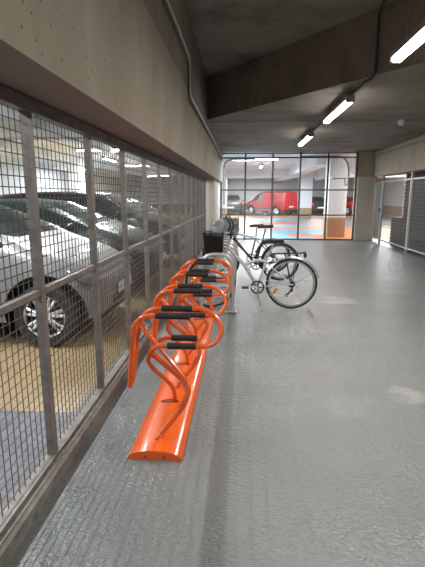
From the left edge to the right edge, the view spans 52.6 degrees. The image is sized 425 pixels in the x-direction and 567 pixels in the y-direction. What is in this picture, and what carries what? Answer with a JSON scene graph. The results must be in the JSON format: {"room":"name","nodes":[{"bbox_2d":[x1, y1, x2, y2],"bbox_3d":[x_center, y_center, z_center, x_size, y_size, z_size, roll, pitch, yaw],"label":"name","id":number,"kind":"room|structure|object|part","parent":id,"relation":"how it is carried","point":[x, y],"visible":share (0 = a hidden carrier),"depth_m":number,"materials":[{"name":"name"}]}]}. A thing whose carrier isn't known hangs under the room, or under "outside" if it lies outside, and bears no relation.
{"room":"parking garage","nodes":[
{"label":"parking garage","id":0,"kind":"room"},
{"bbox_2d":[0,162,126,194],"bbox_3d":[-9.825,-3.881,18.320,0.200,3.300,46.000,1,12,4],"label":"wall","id":1,"kind":"structure","parent":0,"point":[106,186],"depth_m":23.64,"materials":[{"name":"white paint"}]},
{"bbox_2d":[0,119,82,139],"bbox_3d":[-8.932,-3.364,9.462,16.800,0.420,0.400,1,12,4],"label":"trim","id":2,"kind":"structure","parent":1,"relation":"attached to","point":[6,124],"depth_m":8.93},
{"bbox_2d":[0,0,222,181],"bbox_3d":[-0.558,-2.330,4.731,0.420,1.760,20.100,1,12,4],"label":"concrete beam","id":3,"kind":"structure","parent":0,"point":[105,65],"depth_m":2.54,"materials":[{"name":"concrete"}]},
{"bbox_2d":[162,0,223,159],"bbox_3d":[-0.230,-2.723,6.111,0.039,0.472,17.000,1,12,4],"label":"conduit","id":4,"kind":"object","parent":3,"relation":"attached to","point":[166,1],"visible":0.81,"depth_m":5.26,"materials":[{"name":"grey metal"}]},
{"bbox_2d":[206,179,219,234],"bbox_3d":[-0.104,-2.212,13.480,0.500,1.960,2.980,1,12,4],"label":"column","id":5,"kind":"structure","parent":3,"relation":"attached to","point":[212,185],"depth_m":12.03,"materials":[{"name":"concrete"}]},
{"bbox_2d":[0,139,355,177],"bbox_3d":[-1.745,-5.298,17.459,30.000,0.180,46.000,1,12,4],"label":"ceiling","id":6,"kind":"structure","parent":0,"point":[278,164],"depth_m":19.48,"materials":[{"name":"white paint"}]},
{"bbox_2d":[0,156,134,179],"bbox_3d":[-8.812,-5.110,17.487,0.300,0.200,45.000,1,12,4],"label":"trim","id":7,"kind":"structure","parent":6,"relation":"attached to","point":[3,158],"depth_m":21.67,"materials":[{"name":"white paint"}]},
{"bbox_2d":[0,140,167,180],"bbox_3d":[-5.820,-5.039,17.289,0.300,0.260,45.000,1,12,4],"label":"trim","id":8,"kind":"structure","parent":6,"relation":"attached to","point":[8,147],"depth_m":15.73,"materials":[{"name":"white paint"}]},
{"bbox_2d":[0,105,181,174],"bbox_3d":[-3.076,-5.001,17.102,0.200,0.260,45.000,1,12,4],"label":"trim","id":9,"kind":"structure","parent":6,"relation":"attached to","point":[4,109],"depth_m":8.88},
{"bbox_2d":[74,147,118,150],"bbox_3d":[-3.604,-4.378,13.891,1.710,0.200,0.112,1,12,4],"label":"ceiling light","id":10,"kind":"object","parent":6,"relation":"hanging from","point":[113,147],"visible":0.19,"depth_m":13.87,"materials":[{"name":"grey plastic"}]},
{"bbox_2d":[235,158,279,160],"bbox_3d":[1.525,-4.568,15.278,1.710,0.380,0.112,1,12,4],"label":"ceiling light","id":11,"kind":"object","parent":6,"relation":"hanging from","point":[265,158],"visible":0.21,"depth_m":15.25,"materials":[{"name":"grey plastic"}]},
{"bbox_2d":[235,159,277,160],"bbox_3d":[1.525,-4.406,15.311,1.590,0.050,0.100,1,12,4],"label":"diffuser","id":12,"kind":"object","parent":11,"relation":"attached to","point":[256,159],"depth_m":15.33,"materials":[{"name":"white plastic"}]},
{"bbox_2d":[314,158,355,179],"bbox_3d":[6.401,-5.842,22.141,0.400,0.620,11.500,1,12,4],"label":"wall","id":13,"kind":"structure","parent":6,"relation":"attached to","point":[322,173],"depth_m":24.11,"materials":[{"name":"white paint"}]},
{"bbox_2d":[0,212,401,506],"bbox_3d":[-1.745,-2.152,18.099,30.000,0.001,46.000,1,12,4],"label":"floor","id":14,"kind":"structure","parent":0,"point":[279,231],"depth_m":3.91,"materials":[{"name":"paint"}]},
{"bbox_2d":[0,205,133,346],"bbox_3d":[-3.143,-0.257,5.122,4.257,1.461,2.070,1,12,4],"label":"car","id":15,"kind":"object","parent":14,"relation":"on","point":[8,212],"visible":0.52,"depth_m":4.33,"materials":[{"name":"silver metal"}]},
{"bbox_2d":[109,282,131,311],"bbox_3d":[-1.096,0.139,5.057,0.110,0.170,0.840,1,12,4],"label":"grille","id":16,"kind":"object","parent":15,"relation":"attached to","point":[114,293],"depth_m":4.80,"materials":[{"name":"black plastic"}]},
{"bbox_3d":[-1.025,-0.007,5.022,0.012,0.110,0.520,1,12,4],"label":"number plate","id":17,"kind":"part","parent":15,"relation":"part of","materials":[{"name":"white"}]},
{"bbox_2d":[67,156,84,191],"bbox_3d":[-5.764,-3.796,18.356,0.500,3.120,0.600,1,12,4],"label":"column","id":18,"kind":"structure","parent":14,"relation":"on","point":[75,170],"depth_m":17.96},
{"bbox_2d":[0,199,165,286],"bbox_3d":[-2.946,-0.706,7.328,4.257,1.461,2.070,1,12,4],"label":"car","id":19,"kind":"object","parent":14,"relation":"on","point":[7,201],"visible":0.26,"depth_m":6.59,"materials":[{"name":"black paint"}]},
{"bbox_2d":[65,223,73,231],"bbox_3d":[-2.084,-0.809,6.319,0.120,0.164,0.257,1,12,4],"label":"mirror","id":20,"kind":"object","parent":19,"relation":"attached to","point":[72,224],"depth_m":6.22,"materials":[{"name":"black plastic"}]},
{"bbox_2d":[0,191,184,254],"bbox_3d":[-2.897,-1.274,9.767,4.507,1.602,2.120,1,12,4],"label":"car","id":21,"kind":"object","parent":14,"relation":"on","point":[107,206],"visible":0.11,"depth_m":8.98,"materials":[{"name":"black paint"}]},
{"bbox_2d":[127,198,166,217],"bbox_3d":[-2.893,-1.865,13.022,4.257,1.461,2.070,1,12,4],"label":"car","id":22,"kind":"object","parent":14,"relation":"on","point":[140,203],"visible":0.02,"depth_m":12.62,"materials":[{"name":"grey paint"}]},
{"bbox_2d":[222,170,226,217],"bbox_3d":[0.587,-5.767,28.041,0.700,3.120,0.800,1,12,4],"label":"column","id":23,"kind":"structure","parent":14,"relation":"on","point":[225,208],"depth_m":27.71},
{"bbox_2d":[227,195,243,213],"bbox_3d":[1.656,-6.883,37.332,2.120,1.602,4.507,1,12,4],"label":"car","id":24,"kind":"object","parent":14,"relation":"on","point":[233,201],"visible":0.52,"depth_m":35.22,"materials":[{"name":"black paint"}]},
{"bbox_2d":[246,191,297,213],"bbox_3d":[4.853,-6.753,35.974,2.160,1.888,4.457,-10,15,-40],"label":"van","id":25,"kind":"object","parent":14,"relation":"on","point":[286,197],"visible":0.87,"depth_m":34.62,"materials":[{"name":"red paint"}]},
{"bbox_2d":[297,178,312,218],"bbox_3d":[6.242,-5.959,28.982,0.850,3.120,0.700,1,12,4],"label":"column","id":26,"kind":"structure","parent":14,"relation":"on","point":[305,203],"depth_m":28.69,"materials":[{"name":"white paint"}]},
{"bbox_2d":[294,196,323,213],"bbox_3d":[8.310,-6.640,36.490,2.070,1.461,4.257,-2,12,-10],"label":"car","id":27,"kind":"object","parent":14,"relation":"on","point":[318,204],"visible":0.3,"depth_m":34.53,"materials":[{"name":"black paint"}]},
{"bbox_2d":[323,154,348,236],"bbox_3d":[4.600,-3.333,16.079,0.660,3.120,0.800,1,12,4],"label":"column","id":28,"kind":"structure","parent":14,"relation":"on","point":[333,170],"depth_m":15.73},
{"bbox_2d":[346,196,352,213],"bbox_3d":[11.302,-6.637,36.475,2.070,1.461,4.257,-5,13,-24],"label":"car","id":29,"kind":"object","parent":14,"relation":"on","point":[349,208],"visible":0.13,"depth_m":34.98,"materials":[{"name":"red paint"}]},
{"bbox_2d":[6,240,424,566],"bbox_3d":[3.044,0.601,5.072,7.600,0.200,20.100,1,12,4],"label":"floor","id":30,"kind":"structure","parent":0,"point":[305,446],"depth_m":2.64,"materials":[{"name":"grey paint"}]},
{"bbox_2d":[0,254,201,566],"bbox_3d":[-0.778,0.703,3.840,0.145,0.090,17.120,1,12,4],"label":"curb","id":31,"kind":"structure","parent":30,"relation":"on","point":[13,536],"depth_m":2.29,"materials":[{"name":"grey concrete"}]},
{"bbox_2d":[0,84,205,536],"bbox_3d":[-0.647,-0.614,5.425,0.075,1.860,13.300,1,12,4],"label":"wire mesh fence","id":32,"kind":"object","parent":31,"relation":"on","point":[27,108],"visible":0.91,"depth_m":2.78,"materials":[{"name":"metal"}]},
{"bbox_3d":[-0.912,0.124,1.796,0.036,0.032,0.765,1,12,4],"label":"rail","id":33,"kind":"part","parent":32,"relation":"part of","materials":[{"name":"metal"}]},
{"bbox_3d":[-0.922,0.154,1.802,0.010,1.800,0.765,1,12,4],"label":"panel","id":34,"kind":"part","parent":32,"relation":"part of","materials":[{"name":"grey metal"}]},
{"bbox_3d":[-0.876,0.043,2.199,0.075,1.860,0.100,1,12,4],"label":"post","id":35,"kind":"part","parent":32,"relation":"part of","materials":[{"name":"metal"}]},
{"bbox_3d":[-0.865,-0.010,2.609,0.010,1.800,0.765,1,12,4],"label":"panel","id":36,"kind":"part","parent":32,"relation":"part of","materials":[{"name":"grey metal"}]},
{"bbox_3d":[-0.855,-0.040,2.602,0.036,0.032,0.765,1,12,4],"label":"rail","id":37,"kind":"part","parent":32,"relation":"part of","materials":[{"name":"metal"}]},
{"bbox_3d":[-0.819,-0.122,3.005,0.075,1.860,0.100,1,12,4],"label":"post","id":38,"kind":"part","parent":32,"relation":"part of","materials":[{"name":"metal"}]},
{"bbox_3d":[-0.654,0.287,5.608,0.060,0.020,13.260,1,12,4],"label":"rail","id":39,"kind":"part","parent":32,"relation":"part of","materials":[{"name":"metal"}]},
{"bbox_3d":[-0.654,-1.496,5.245,0.060,0.060,13.260,1,12,4],"label":"rail","id":40,"kind":"part","parent":32,"relation":"part of","materials":[{"name":"metal"}]},
{"bbox_3d":[-0.807,-0.174,3.415,0.010,1.800,0.765,1,12,4],"label":"panel","id":41,"kind":"part","parent":32,"relation":"part of","materials":[{"name":"grey metal"}]},
{"bbox_3d":[-0.797,-0.204,3.409,0.036,0.032,0.765,1,12,4],"label":"rail","id":42,"kind":"part","parent":32,"relation":"part of","materials":[{"name":"metal"}]},
{"bbox_3d":[-0.761,-0.286,3.812,0.075,1.860,0.100,1,12,4],"label":"post","id":43,"kind":"part","parent":32,"relation":"part of","materials":[{"name":"metal"}]},
{"bbox_3d":[-0.750,-0.339,4.222,0.010,1.800,0.765,1,12,4],"label":"panel","id":44,"kind":"part","parent":32,"relation":"part of","materials":[{"name":"grey metal"}]},
{"bbox_3d":[-0.740,-0.368,4.215,0.036,0.032,0.765,1,12,4],"label":"rail","id":45,"kind":"part","parent":32,"relation":"part of","materials":[{"name":"metal"}]},
{"bbox_3d":[-0.704,-0.450,4.618,0.075,1.860,0.100,1,12,4],"label":"post","id":46,"kind":"part","parent":32,"relation":"part of","materials":[{"name":"metal"}]},
{"bbox_3d":[-0.693,-0.503,5.028,0.010,1.800,0.765,1,12,4],"label":"panel","id":47,"kind":"part","parent":32,"relation":"part of","materials":[{"name":"grey metal"}]},
{"bbox_3d":[-0.683,-0.532,5.022,0.036,0.032,0.765,1,12,4],"label":"rail","id":48,"kind":"part","parent":32,"relation":"part of","materials":[{"name":"metal"}]},
{"bbox_3d":[-0.647,-0.614,5.425,0.075,1.860,0.100,1,12,4],"label":"post","id":49,"kind":"part","parent":32,"relation":"part of","materials":[{"name":"metal"}]},
{"bbox_3d":[-0.636,-0.667,5.835,0.010,1.800,0.765,1,12,4],"label":"panel","id":50,"kind":"part","parent":32,"relation":"part of","materials":[{"name":"grey metal"}]},
{"bbox_3d":[-0.590,-0.778,6.231,0.075,1.860,0.100,1,12,4],"label":"post","id":51,"kind":"part","parent":32,"relation":"part of","materials":[{"name":"metal"}]},
{"bbox_3d":[-0.579,-0.831,6.641,0.010,1.800,0.765,1,12,4],"label":"panel","id":52,"kind":"part","parent":32,"relation":"part of","materials":[{"name":"grey metal"}]},
{"bbox_3d":[-0.533,-0.942,7.037,0.075,1.860,0.100,1,12,4],"label":"post","id":53,"kind":"part","parent":32,"relation":"part of","materials":[{"name":"metal"}]},
{"bbox_3d":[-0.521,-0.995,7.448,0.010,1.800,0.765,1,12,4],"label":"panel","id":54,"kind":"part","parent":32,"relation":"part of","materials":[{"name":"grey metal"}]},
{"bbox_3d":[-0.475,-1.106,7.844,0.075,1.860,0.100,1,12,4],"label":"post","id":55,"kind":"part","parent":32,"relation":"part of","materials":[{"name":"metal"}]},
{"bbox_3d":[-0.464,-1.159,8.254,0.010,1.800,0.765,1,12,4],"label":"panel","id":56,"kind":"part","parent":32,"relation":"part of","materials":[{"name":"grey metal"}]},
{"bbox_3d":[-0.418,-1.270,8.650,0.075,1.860,0.100,1,12,4],"label":"post","id":57,"kind":"part","parent":32,"relation":"part of","materials":[{"name":"metal"}]},
{"bbox_3d":[-0.407,-1.323,9.061,0.010,1.800,0.765,1,12,4],"label":"panel","id":58,"kind":"part","parent":32,"relation":"part of","materials":[{"name":"grey metal"}]},
{"bbox_3d":[-0.361,-1.435,9.457,0.075,1.860,0.100,1,12,4],"label":"post","id":59,"kind":"part","parent":32,"relation":"part of","materials":[{"name":"metal"}]},
{"bbox_3d":[-0.350,-1.487,9.867,0.010,1.800,0.765,1,12,4],"label":"panel","id":60,"kind":"part","parent":32,"relation":"part of","materials":[{"name":"grey metal"}]},
{"bbox_3d":[-0.304,-1.599,10.263,0.075,1.860,0.100,1,12,4],"label":"post","id":61,"kind":"part","parent":32,"relation":"part of","materials":[{"name":"metal"}]},
{"bbox_3d":[-0.292,-1.651,10.674,0.010,1.800,0.765,1,12,4],"label":"panel","id":62,"kind":"part","parent":32,"relation":"part of","materials":[{"name":"grey metal"}]},
{"bbox_3d":[-0.247,-1.763,11.070,0.075,1.860,0.100,1,12,4],"label":"post","id":63,"kind":"part","parent":32,"relation":"part of","materials":[{"name":"metal"}]},
{"bbox_3d":[-0.235,-1.816,11.480,0.010,1.800,0.765,1,12,4],"label":"panel","id":64,"kind":"part","parent":32,"relation":"part of","materials":[{"name":"grey metal"}]},
{"bbox_3d":[-0.189,-1.927,11.876,0.075,1.860,0.100,1,12,4],"label":"post","id":65,"kind":"part","parent":32,"relation":"part of","materials":[{"name":"metal"}]},
{"bbox_2d":[127,258,231,460],"bbox_3d":[-0.149,0.319,3.896,0.603,0.820,3.062,1,12,4],"label":"bicycle rack","id":66,"kind":"object","parent":30,"relation":"on","point":[163,432],"visible":1,"depth_m":2.91,"materials":[{"name":"orange metal"}]},
{"bbox_3d":[-0.230,0.692,3.978,0.320,0.058,3.050,1,12,4],"label":"plate","id":67,"kind":"part","parent":66,"relation":"part of","materials":[{"name":"orange metal"}]},
{"bbox_2d":[199,236,237,313],"bbox_3d":[0.171,-0.328,7.153,0.510,0.791,3.360,1,12,4],"label":"bicycle rack","id":68,"kind":"object","parent":30,"relation":"on","point":[232,260],"visible":0.35,"depth_m":5.80,"materials":[{"name":"metal"}]},
{"bbox_3d":[0.172,0.047,7.240,0.480,0.020,3.340,1,12,4],"label":"floor rail","id":69,"kind":"part","parent":68,"relation":"part of","materials":[{"name":"metal"}]},
{"bbox_2d":[202,224,289,272],"bbox_3d":[0.664,-0.722,8.501,1.750,1.025,0.596,1,12,4],"label":"bicycle","id":70,"kind":"object","parent":30,"relation":"on","point":[255,254],"visible":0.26,"depth_m":8.47,"materials":[{"name":"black metal"}]},
{"bbox_3d":[0.780,-0.759,8.485,0.868,0.547,0.136,1,12,4],"label":"frame","id":71,"kind":"part","parent":70,"relation":"part of","materials":[{"name":"black paint"}]},
{"bbox_2d":[202,224,298,280],"bbox_3d":[0.677,-0.553,7.696,1.750,1.015,0.596,1,12,4],"label":"bicycle","id":72,"kind":"object","parent":30,"relation":"on","point":[285,245],"visible":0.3,"depth_m":7.66,"materials":[{"name":"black metal"}]},
{"bbox_3d":[0.793,-0.624,7.673,0.868,0.607,0.136,1,12,4],"label":"frame","id":73,"kind":"part","parent":72,"relation":"part of","materials":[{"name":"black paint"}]},
{"bbox_2d":[185,231,318,310],"bbox_3d":[0.526,-0.183,5.777,1.799,1.056,0.557,1,12,4],"label":"bicycle","id":74,"kind":"object","parent":30,"relation":"on","point":[212,243],"visible":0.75,"depth_m":5.74,"materials":[{"name":"grey metal"}]},
{"bbox_2d":[202,231,223,253],"bbox_3d":[0.013,-0.551,5.738,0.273,0.282,0.350,1,12,4],"label":"basket","id":75,"kind":"object","parent":74,"relation":"on","point":[212,243],"depth_m":5.60,"materials":[{"name":"black plastic"}]},
{"bbox_2d":[209,213,239,236],"bbox_3d":[0.160,-0.828,5.984,0.436,0.306,0.482,1,12,4],"label":"plastic cover","id":76,"kind":"object","parent":74,"relation":"attached to","point":[228,224],"visible":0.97,"depth_m":5.82,"materials":[{"name":"silver plastic"}]},
{"bbox_3d":[0.629,-0.264,5.753,0.903,0.667,0.136,1,12,4],"label":"frame","id":77,"kind":"part","parent":74,"relation":"part of","materials":[{"name":"grey paint"}]},
{"bbox_3d":[0.766,-0.425,5.711,0.102,0.204,0.025,1,12,4],"label":"seat post","id":78,"kind":"part","parent":74,"relation":"part of","materials":[{"name":"silver metal"}]},
{"bbox_2d":[372,176,384,242],"bbox_3d":[5.397,-2.416,14.053,0.149,2.130,0.744,1,12,4],"label":"gate","id":79,"kind":"object","parent":30,"relation":"on","point":[379,185],"visible":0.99,"depth_m":14.10,"materials":[{"name":"metal"}]},
{"bbox_3d":[5.424,-2.389,14.095,0.040,1.860,0.650,1,12,4],"label":"frame","id":80,"kind":"part","parent":79,"relation":"part of","materials":[{"name":"metal"}]},
{"bbox_3d":[5.426,-2.389,14.095,0.011,1.780,0.570,1,12,4],"label":"panel","id":81,"kind":"part","parent":79,"relation":"part of","materials":[{"name":"silver metal"}]},
{"bbox_3d":[5.398,-2.349,13.726,0.100,2.130,0.080,1,12,4],"label":"post","id":82,"kind":"part","parent":79,"relation":"part of","materials":[{"name":"metal"}]},
{"bbox_2d":[379,171,414,252],"bbox_3d":[5.314,-2.107,12.534,0.100,2.130,2.380,1,12,4],"label":"gate","id":83,"kind":"object","parent":30,"relation":"on","point":[413,172],"visible":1,"depth_m":12.41,"materials":[{"name":"metal"}]},
{"bbox_3d":[5.319,-2.081,12.582,0.012,1.780,2.215,1,12,4],"label":"panel","id":84,"kind":"part","parent":83,"relation":"part of","materials":[{"name":"silver metal"}]},
{"bbox_3d":[5.234,-1.878,11.410,0.100,2.130,0.080,1,12,4],"label":"post","id":85,"kind":"part","parent":83,"relation":"part of","materials":[{"name":"metal"}]},
{"bbox_2d":[406,177,424,254],"bbox_3d":[5.145,-1.624,10.163,0.100,2.130,2.490,1,12,4],"label":"gate","id":86,"kind":"object","parent":30,"relation":"on","point":[417,178],"visible":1,"depth_m":11.01,"materials":[{"name":"metal"}]},
{"bbox_2d":[126,178,353,212],"bbox_3d":[-0.143,-8.364,40.352,30.000,3.300,0.200,1,12,4],"label":"wall","id":87,"kind":"structure","parent":0,"point":[293,183],"depth_m":39.90,"materials":[{"name":"white paint"}]},
{"bbox_2d":[273,154,326,182],"bbox_3d":[5.032,-7.099,27.915,0.550,0.460,23.700,1,12,4],"label":"beam","id":88,"kind":"structure","parent":87,"relation":"attached to","point":[305,168],"depth_m":19.74,"materials":[{"name":"white paint"}]},
{"bbox_2d":[220,152,358,240],"bbox_3d":[2.553,-2.949,14.665,4.580,2.930,0.060,1,12,4],"label":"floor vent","id":89,"kind":"object","parent":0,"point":[272,153],"visible":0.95,"depth_m":14.64,"materials":[{"name":"grey metal"}]},
{"bbox_3d":[0.299,-2.980,14.819,0.060,2.930,0.060,1,12,4],"label":"post","id":90,"kind":"part","parent":89,"relation":"part of","materials":[{"name":"grey metal"}]},
{"bbox_3d":[0.710,-2.979,14.816,0.760,2.830,0.004,1,12,4],"label":"panel","id":91,"kind":"part","parent":89,"relation":"part of","materials":[{"name":"silver metal"}]},
{"bbox_2d":[223,159,254,204],"bbox_3d":[0.913,-3.511,14.852,1.095,1.558,0.064,1,12,4],"label":"conduit","id":92,"kind":"object","parent":89,"relation":"attached to","point":[229,159],"visible":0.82,"depth_m":14.79,"materials":[{"name":"grey metal"}]},
{"bbox_3d":[1.117,-2.969,14.763,0.060,2.930,0.060,1,12,4],"label":"post","id":93,"kind":"part","parent":89,"relation":"part of","materials":[{"name":"grey metal"}]},
{"bbox_3d":[1.577,-2.967,14.757,0.860,2.830,0.004,1,12,4],"label":"panel","id":94,"kind":"part","parent":89,"relation":"part of","materials":[{"name":"clear glass"}]},
{"bbox_3d":[2.035,-2.956,14.701,0.060,2.930,0.060,1,12,4],"label":"post","id":95,"kind":"part","parent":89,"relation":"part of","materials":[{"name":"grey metal"}]},
{"bbox_3d":[2.495,-2.954,14.694,0.860,2.830,0.004,1,12,4],"label":"panel","id":96,"kind":"part","parent":89,"relation":"part of","materials":[{"name":"clear glass"}]},
{"bbox_3d":[2.553,-2.356,14.786,4.460,0.044,0.044,1,12,4],"label":"rail","id":97,"kind":"part","parent":89,"relation":"part of","materials":[{"name":"grey metal"}]},
{"bbox_3d":[2.553,-3.179,14.619,4.460,0.044,0.044,1,12,4],"label":"rail","id":98,"kind":"part","parent":89,"relation":"part of","materials":[{"name":"grey metal"}]},
{"bbox_3d":[2.553,-4.355,14.379,4.460,0.044,0.044,1,12,4],"label":"rail","id":99,"kind":"part","parent":89,"relation":"part of","materials":[{"name":"grey metal"}]},
{"bbox_3d":[2.553,-4.218,14.407,4.460,0.044,0.044,1,12,4],"label":"rail","id":100,"kind":"part","parent":89,"relation":"part of","materials":[{"name":"grey metal"}]},
{"bbox_3d":[2.553,-1.542,14.952,4.460,0.044,0.044,1,12,4],"label":"rail","id":101,"kind":"part","parent":89,"relation":"part of","materials":[{"name":"grey metal"}]},
{"bbox_3d":[2.952,-2.943,14.638,0.060,2.930,0.060,1,12,4],"label":"post","id":102,"kind":"part","parent":89,"relation":"part of","materials":[{"name":"grey metal"}]},
{"bbox_3d":[3.413,-2.942,14.632,0.860,2.830,0.004,1,12,4],"label":"panel","id":103,"kind":"part","parent":89,"relation":"part of","materials":[{"name":"silver metal"}]},
{"bbox_2d":[302,155,349,183],"bbox_3d":[3.792,-3.853,14.578,1.679,0.938,0.064,1,12,4],"label":"conduit","id":104,"kind":"object","parent":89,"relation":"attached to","point":[345,159],"visible":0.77,"depth_m":14.48,"materials":[{"name":"grey metal"}]},
{"bbox_2d":[330,177,349,184],"bbox_3d":[4.425,-3.557,14.946,0.600,0.290,0.350,1,12,4],"label":"cable tray","id":105,"kind":"object","parent":104,"relation":"attached to","point":[330,177],"visible":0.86,"depth_m":14.78,"materials":[{"name":"grey metal"}]},
{"bbox_3d":[3.870,-2.930,14.576,0.060,2.930,0.060,1,12,4],"label":"post","id":106,"kind":"part","parent":89,"relation":"part of","materials":[{"name":"grey metal"}]},
{"bbox_3d":[4.341,-2.929,14.569,0.880,2.830,0.004,1,12,4],"label":"panel","id":107,"kind":"part","parent":89,"relation":"part of","materials":[{"name":"clear glass"}]},
{"bbox_3d":[4.808,-2.917,14.512,0.060,2.930,0.060,1,12,4],"label":"post","id":108,"kind":"part","parent":89,"relation":"part of","materials":[{"name":"grey metal"}]},
{"bbox_2d":[184,0,395,77],"bbox_3d":[2.737,-2.916,2.793,8.000,0.200,17.000,1,12,4],"label":"ceiling","id":109,"kind":"structure","parent":0,"point":[229,34],"depth_m":5.56,"materials":[{"name":"concrete"}]},
{"bbox_2d":[312,0,386,131],"bbox_3d":[2.132,-3.378,7.550,0.067,0.781,7.600,1,12,4],"label":"conduit","id":110,"kind":"object","parent":109,"relation":"attached to","point":[384,1],"visible":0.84,"depth_m":5.19,"materials":[{"name":"grey metal"}]},
{"bbox_2d":[389,0,424,62],"bbox_3d":[1.716,-2.421,3.222,0.112,0.940,1.810,1,12,4],"label":"ceiling light","id":111,"kind":"object","parent":109,"relation":"hanging from","point":[416,38],"visible":1,"depth_m":3.78,"materials":[{"name":"grey plastic"}]},
{"bbox_2d":[392,27,424,62],"bbox_3d":[1.716,-1.982,3.311,0.100,0.045,1.690,1,12,4],"label":"diffuser","id":112,"kind":"object","parent":111,"relation":"attached to","point":[418,37],"depth_m":3.74,"materials":[{"name":"white plastic"}]},
{"bbox_2d":[208,0,424,152],"bbox_3d":[3.004,-3.316,6.641,8.000,0.950,15.881,1,12,4],"label":"ceiling","id":113,"kind":"structure","parent":0,"point":[304,79],"depth_m":6.80,"materials":[{"name":"concrete"}]},
{"bbox_2d":[298,130,313,145],"bbox_3d":[2.209,-3.466,10.237,0.112,0.190,1.810,1,12,4],"label":"ceiling light","id":114,"kind":"object","parent":113,"relation":"hanging from","point":[309,135],"visible":1,"depth_m":9.82,"materials":[{"name":"grey plastic"}]},
{"bbox_2d":[299,136,311,145],"bbox_3d":[2.209,-3.395,10.252,0.100,0.045,1.690,1,12,4],"label":"diffuser","id":115,"kind":"object","parent":114,"relation":"attached to","point":[305,138],"depth_m":10.16,"materials":[{"name":"white plastic"}]},
{"bbox_2d":[209,120,424,123],"bbox_3d":[2.433,-3.176,8.439,5.020,0.021,0.022,1,12,4],"label":"conduit","id":116,"kind":"object","parent":113,"relation":"attached to","point":[384,120],"visible":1,"depth_m":8.47,"materials":[{"name":"grey metal"}]},
{"bbox_2d":[323,93,354,123],"bbox_3d":[1.964,-2.764,6.786,0.112,0.190,1.810,1,12,4],"label":"ceiling light","id":117,"kind":"object","parent":113,"relation":"hanging from","point":[348,100],"visible":1,"depth_m":6.45,"materials":[{"name":"grey plastic"}]},
{"bbox_2d":[324,101,351,123],"bbox_3d":[1.964,-2.693,6.801,0.100,0.045,1.690,1,12,4],"label":"diffuser","id":118,"kind":"object","parent":117,"relation":"attached to","point":[342,105],"depth_m":6.64,"materials":[{"name":"white plastic"}]},
{"bbox_2d":[398,119,406,125],"bbox_3d":[3.692,-3.130,8.380,0.170,0.108,0.170,1,12,4],"label":"smoke detector","id":119,"kind":"object","parent":113,"relation":"attached to","point":[401,122],"visible":1,"depth_m":8.33,"materials":[{"name":"white plastic"}]},
{"bbox_2d":[377,178,404,215],"bbox_3d":[14.023,-5.579,26.666,0.200,3.300,25.700,1,12,4],"label":"wall","id":120,"kind":"structure","parent":0,"point":[378,179],"depth_m":34.37,"materials":[{"name":"grey concrete"}]},
{"bbox_2d":[226,169,404,177],"bbox_3d":[7.364,-6.797,26.533,13.100,0.500,0.600,1,12,4],"label":"beam","id":121,"kind":"structure","parent":120,"relation":"attached to","point":[256,173],"depth_m":26.53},
{"bbox_2d":[373,134,424,176],"bbox_3d":[4.879,-1.966,4.420,0.420,0.830,20.100,1,12,4],"label":"wall","id":122,"kind":"structure","parent":0,"point":[405,161],"depth_m":11.82,"materials":[{"name":"concrete"}]},
{"bbox_2d":[351,177,376,240],"bbox_3d":[5.155,-2.543,14.681,0.620,2.130,0.470,1,12,4],"label":"column","id":123,"kind":"structure","parent":122,"relation":"attached to","point":[366,190],"depth_m":14.46,"materials":[{"name":"concrete"}]},
{"bbox_2d":[355,151,374,176],"bbox_3d":[5.324,-4.003,14.433,0.950,0.830,0.350,1,12,4],"label":"beam","id":124,"kind":"structure","parent":122,"relation":"attached to","point":[366,160],"depth_m":14.28,"materials":[{"name":"concrete"}]},
{"bbox_2d":[374,136,424,153],"bbox_3d":[4.707,-2.557,5.744,0.060,0.057,16.900,1,12,4],"label":"conduit","id":125,"kind":"object","parent":122,"relation":"attached to","point":[423,137],"visible":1,"depth_m":11.57,"materials":[{"name":"grey metal"}]},
{"bbox_2d":[375,142,424,156],"bbox_3d":[4.737,-2.449,5.764,0.034,0.032,16.900,1,12,4],"label":"conduit","id":126,"kind":"object","parent":122,"relation":"attached to","point":[422,142],"visible":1,"depth_m":11.65,"materials":[{"name":"grey metal"}]},
{"bbox_2d":[389,172,424,251],"bbox_3d":[5.124,-0.853,4.194,0.170,3.000,19.250,1,12,4],"label":"wall","id":127,"kind":"structure","parent":0,"point":[418,174],"depth_m":11.90,"materials":[{"name":"grey metal"}]}
]}

